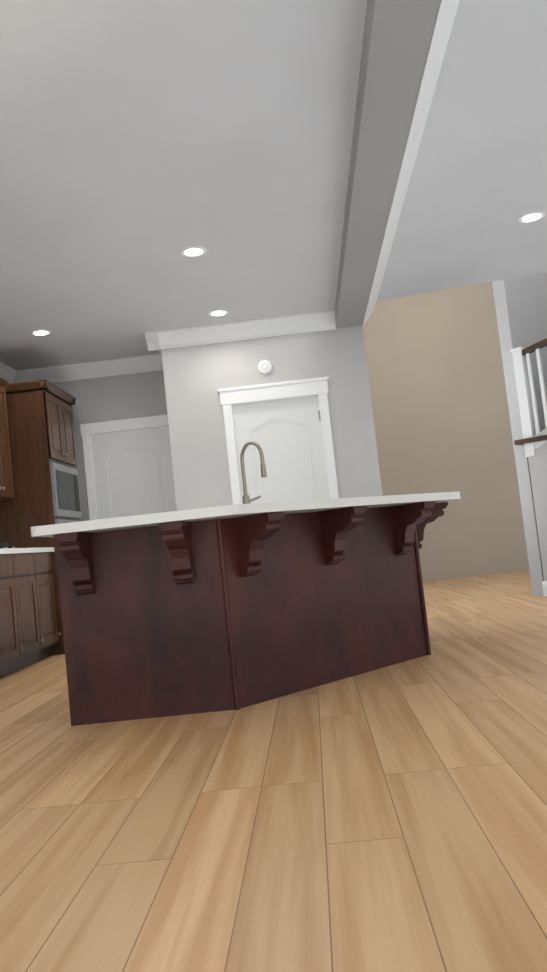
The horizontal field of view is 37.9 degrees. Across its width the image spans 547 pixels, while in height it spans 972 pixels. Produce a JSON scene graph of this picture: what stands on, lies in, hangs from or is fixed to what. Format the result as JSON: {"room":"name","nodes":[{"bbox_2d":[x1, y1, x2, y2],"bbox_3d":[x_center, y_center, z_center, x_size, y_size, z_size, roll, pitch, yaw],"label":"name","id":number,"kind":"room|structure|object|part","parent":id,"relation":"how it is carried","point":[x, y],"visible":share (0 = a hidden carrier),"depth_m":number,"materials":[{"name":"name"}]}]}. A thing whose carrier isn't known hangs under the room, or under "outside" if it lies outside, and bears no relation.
{"room":"kitchen","nodes":[
{"label":"kitchen","id":0,"kind":"room"},
{"bbox_2d":[0,458,3,497],"bbox_3d":[-2.490,-0.417,6.486,0.347,1.042,0.400,-6,-4,2],"label":"upper cabinet","id":1,"kind":"object","parent":0,"relation":"attached to","point":[1,459],"depth_m":6.68,"materials":[{"name":"brown wood"}]},
{"bbox_2d":[0,438,3,457],"bbox_3d":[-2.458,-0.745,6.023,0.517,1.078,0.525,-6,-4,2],"label":"upper cabinet","id":2,"kind":"object","parent":0,"relation":"attached to","point":[1,439],"depth_m":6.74,"materials":[{"name":"brown wood"}]},
{"bbox_2d":[0,421,0,464],"bbox_3d":[-2.418,-0.299,5.792,0.517,0.159,0.900,-6,-4,2],"label":"range hood","id":3,"kind":"object","parent":2,"relation":"attached to","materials":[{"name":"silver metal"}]},
{"bbox_2d":[0,378,15,501],"bbox_3d":[-2.477,-0.398,6.755,0.347,1.042,0.400,-6,-4,2],"label":"upper cabinet","id":4,"kind":"object","parent":0,"relation":"attached to","point":[5,418],"depth_m":6.89,"materials":[{"name":"brown wood"}]},
{"bbox_2d":[52,370,166,520],"bbox_3d":[-0.842,0.043,7.993,3.410,2.740,0.120,-6,-4,2],"label":"wall","id":5,"kind":"structure","parent":0,"point":[120,397],"depth_m":8.03,"materials":[{"name":"grey paint"}]},
{"bbox_2d":[0,362,19,383],"bbox_3d":[-2.856,-1.422,2.984,0.116,0.139,10.250,-6,-4,2],"label":"crown molding","id":6,"kind":"structure","parent":5,"relation":"attached to","point":[7,373],"depth_m":7.87,"materials":[{"name":"white"}]},
{"bbox_2d":[16,355,159,382],"bbox_3d":[-1.766,-1.169,8.001,1.560,0.139,0.116,-6,-4,2],"label":"crown molding","id":7,"kind":"structure","parent":5,"relation":"attached to","point":[140,364],"depth_m":7.99,"materials":[{"name":"white"}]},
{"bbox_2d":[80,414,168,519],"bbox_3d":[-1.336,0.392,7.906,0.980,2.140,0.048,-6,-4,2],"label":"door frame","id":8,"kind":"structure","parent":5,"relation":"attached to","point":[88,429],"depth_m":7.95,"materials":[{"name":"white wood"}]},
{"bbox_2d":[90,426,176,518],"bbox_3d":[-1.330,0.443,7.908,0.800,2.022,0.036,-6,-4,2],"label":"kitchen door","id":9,"kind":"structure","parent":5,"relation":"in","point":[133,473],"depth_m":7.94,"materials":[{"name":"white wood"}]},
{"bbox_2d":[161,327,368,510],"bbox_3d":[-0.019,-0.082,7.502,1.710,2.740,0.800,-6,-4,2],"label":"wall","id":10,"kind":"structure","parent":0,"point":[196,377],"depth_m":7.16,"materials":[{"name":"grey paint"}]},
{"bbox_2d":[148,354,162,369],"bbox_3d":[-1.068,-1.276,7.563,0.116,0.139,0.660,-6,-4,2],"label":"crown molding","id":11,"kind":"structure","parent":10,"relation":"attached to","point":[157,358],"depth_m":7.95,"materials":[{"name":"white"}]},
{"bbox_2d":[145,310,335,353],"bbox_3d":[-0.296,-1.390,7.145,1.706,0.139,0.116,-6,-4,2],"label":"crown molding","id":12,"kind":"structure","parent":10,"relation":"attached to","point":[158,341],"depth_m":7.13,"materials":[{"name":"white"}]},
{"bbox_2d":[258,360,271,373],"bbox_3d":[-0.076,-1.070,7.150,0.130,0.130,0.040,-6,-4,2],"label":"smoke detector","id":13,"kind":"object","parent":10,"relation":"attached to","point":[264,366],"visible":1,"depth_m":7.13,"materials":[{"name":"white plastic"}]},
{"bbox_2d":[217,376,338,504],"bbox_3d":[0.114,0.161,7.120,1.000,2.175,0.157,-6,-4,2],"label":"door frame","id":14,"kind":"structure","parent":10,"relation":"attached to","point":[257,393],"depth_m":7.12,"materials":[{"name":"white wood"}]},
{"bbox_2d":[232,396,329,503],"bbox_3d":[0.120,0.229,7.090,0.782,2.018,0.105,-6,-4,2],"label":"pantry door","id":15,"kind":"structure","parent":10,"relation":"in","point":[286,435],"depth_m":7.15,"materials":[{"name":"white wood"}]},
{"bbox_2d":[0,0,546,370],"bbox_3d":[2.636,-2.148,2.780,11.440,0.100,10.490,-6,-4,2],"label":"ceiling","id":16,"kind":"structure","parent":0,"point":[143,143],"depth_m":4.22,"materials":[{"name":"white paint"}]},
{"bbox_2d":[30,330,51,335],"bbox_3d":[-1.979,-1.303,6.784,0.176,0.006,0.176,-6,-4,2],"label":"recessed light","id":17,"kind":"object","parent":16,"relation":"in","point":[40,332],"visible":0.98,"depth_m":6.78,"materials":[{"name":"white"}]},
{"bbox_2d":[181,246,206,256],"bbox_3d":[-0.534,-1.565,5.330,0.176,0.006,0.176,-6,-4,2],"label":"recessed light","id":18,"kind":"object","parent":16,"relation":"in","point":[195,251],"visible":1,"depth_m":5.32,"materials":[{"name":"white"}]},
{"bbox_2d":[208,310,228,316],"bbox_3d":[-0.467,-1.466,6.765,0.176,0.006,0.176,-6,-4,2],"label":"recessed light","id":19,"kind":"object","parent":16,"relation":"in","point":[215,313],"visible":0.98,"depth_m":6.76,"materials":[{"name":"white"}]},
{"bbox_2d":[335,0,440,328],"bbox_3d":[0.452,-1.823,2.397,0.240,0.135,9.570,-6,-4,2],"label":"header beam","id":20,"kind":"structure","parent":16,"relation":"attached to","point":[397,37],"depth_m":3.73,"materials":[{"name":"grey paint"}]},
{"bbox_2d":[363,0,459,325],"bbox_3d":[0.632,-1.836,2.450,0.116,0.139,9.450,-6,-4,2],"label":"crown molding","id":21,"kind":"structure","parent":20,"relation":"attached to","point":[442,30],"depth_m":3.75,"materials":[{"name":"white paint"}]},
{"bbox_2d":[518,211,544,222],"bbox_3d":[1.736,-1.807,5.362,0.176,0.006,0.176,-6,-4,2],"label":"recessed light","id":22,"kind":"object","parent":16,"relation":"in","point":[532,217],"visible":1,"depth_m":5.36,"materials":[{"name":"white"}]},
{"bbox_2d":[0,570,546,971],"bbox_3d":[2.637,0.855,4.655,13.400,0.100,15.800,-6,-4,2],"label":"floor","id":23,"kind":"structure","parent":0,"point":[392,818],"depth_m":2.15,"materials":[{"name":"brown wood"}]},
{"bbox_2d":[0,654,3,677],"bbox_3d":[-2.248,0.929,5.248,0.627,0.880,0.580,-6,-4,2],"label":"base cabinet","id":24,"kind":"object","parent":23,"relation":"on","point":[1,655],"depth_m":5.69,"materials":[{"name":"brown wood"}]},
{"bbox_2d":[0,554,27,676],"bbox_3d":[-2.227,0.960,5.701,0.627,0.880,0.590,-6,-4,2],"label":"base cabinet","id":25,"kind":"object","parent":23,"relation":"on","point":[11,608],"depth_m":5.85,"materials":[{"name":"brown wood"}]},
{"bbox_2d":[20,554,47,665],"bbox_3d":[-2.206,0.992,6.160,0.627,0.880,0.590,-6,-4,2],"label":"base cabinet","id":26,"kind":"object","parent":23,"relation":"on","point":[35,642],"depth_m":6.30,"materials":[{"name":"brown wood"}]},
{"bbox_2d":[0,546,55,553],"bbox_3d":[-2.266,0.504,5.750,0.647,0.040,2.300,-6,-4,2],"label":"countertop","id":27,"kind":"structure","parent":26,"relation":"on","point":[3,549],"depth_m":6.36,"materials":[{"name":"white stone"}]},
{"bbox_2d":[0,542,15,558],"bbox_3d":[-2.257,0.461,5.732,0.522,0.059,0.880,-6,-4,2],"label":"cooktop","id":28,"kind":"object","parent":27,"relation":"in","point":[2,545],"depth_m":6.02,"materials":[{"name":"black metal"}]},
{"bbox_2d":[0,380,81,653],"bbox_3d":[-2.202,0.323,7.314,0.693,2.375,0.800,-6,-4,2],"label":"tall cabinet","id":29,"kind":"object","parent":23,"relation":"on","point":[39,484],"depth_m":6.96,"materials":[{"name":"brown wood"}]},
{"bbox_2d":[40,554,63,656],"bbox_3d":[-2.186,1.022,6.593,0.627,0.880,0.540,-6,-4,2],"label":"base cabinet","id":30,"kind":"object","parent":23,"relation":"on","point":[47,563],"depth_m":6.71,"materials":[{"name":"brown wood"}]},
{"bbox_2d":[54,491,460,725],"bbox_3d":[0.078,0.629,4.604,2.070,0.885,2.290,-6,-4,2],"label":"kitchen island","id":31,"kind":"object","parent":23,"relation":"on","point":[246,603],"depth_m":3.77,"materials":[{"name":"brown wood"}]},
{"bbox_2d":[30,492,457,536],"bbox_3d":[0.028,0.167,4.638,2.130,0.043,2.350,-6,-4,2],"label":"island countertop","id":32,"kind":"structure","parent":31,"relation":"on","point":[227,510],"depth_m":3.50,"materials":[{"name":"white stone"}]},
{"bbox_2d":[240,441,266,513],"bbox_3d":[-0.115,-0.051,4.466,0.164,0.396,0.215,-6,-4,2],"label":"faucet","id":33,"kind":"object","parent":32,"relation":"on","point":[246,499],"depth_m":4.47,"materials":[{"name":"silver metal"}]},
{"bbox_2d":[349,326,381,496],"bbox_3d":[0.833,-1.375,9.393,0.120,5.400,4.470,-6,-4,2],"label":"wall","id":34,"kind":"structure","parent":0,"point":[365,412],"depth_m":7.10,"materials":[{"name":"grey paint"}]},
{"bbox_2d":[363,281,529,580],"bbox_3d":[0.605,-1.189,11.573,8.120,5.400,0.120,-6,-4,2],"label":"wall","id":35,"kind":"structure","parent":0,"point":[440,408],"depth_m":11.41,"materials":[{"name":"beige paint"}]},
{"bbox_2d":[492,272,546,594],"bbox_3d":[3.363,-1.771,7.713,2.399,5.400,1.588,-6,-4,2],"label":"wall","id":36,"kind":"structure","parent":0,"point":[521,307],"depth_m":7.72,"materials":[{"name":"grey paint"}]},
{"bbox_2d":[510,338,546,456],"bbox_3d":[3.253,-1.390,7.242,2.013,2.000,1.045,-10,-6,44],"label":"stair railing","id":37,"kind":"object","parent":36,"relation":"attached to","point":[533,439],"depth_m":7.44,"materials":[{"name":"white wood"}]},
{"bbox_3d":[2.723,-1.737,7.122,0.990,0.892,0.888,-6,-4,2],"label":"handrail","id":38,"kind":"part","parent":37,"relation":"part of","materials":[{"name":"brown wood"}]},
{"bbox_2d":[528,442,546,580],"bbox_3d":[3.079,-0.159,6.867,1.778,2.140,0.120,-10,-6,44],"label":"wall","id":39,"kind":"structure","parent":0,"point":[538,467],"depth_m":7.37,"materials":[{"name":"grey paint"}]},
{"bbox_2d":[542,581,546,595],"bbox_3d":[3.008,0.671,4.350,11.200,0.140,13.800,-6,-4,2],"label":"baseboard","id":40,"kind":"structure","parent":39,"relation":"attached to","point":[544,584],"depth_m":7.35,"materials":[{"name":"white wood"}]}
]}

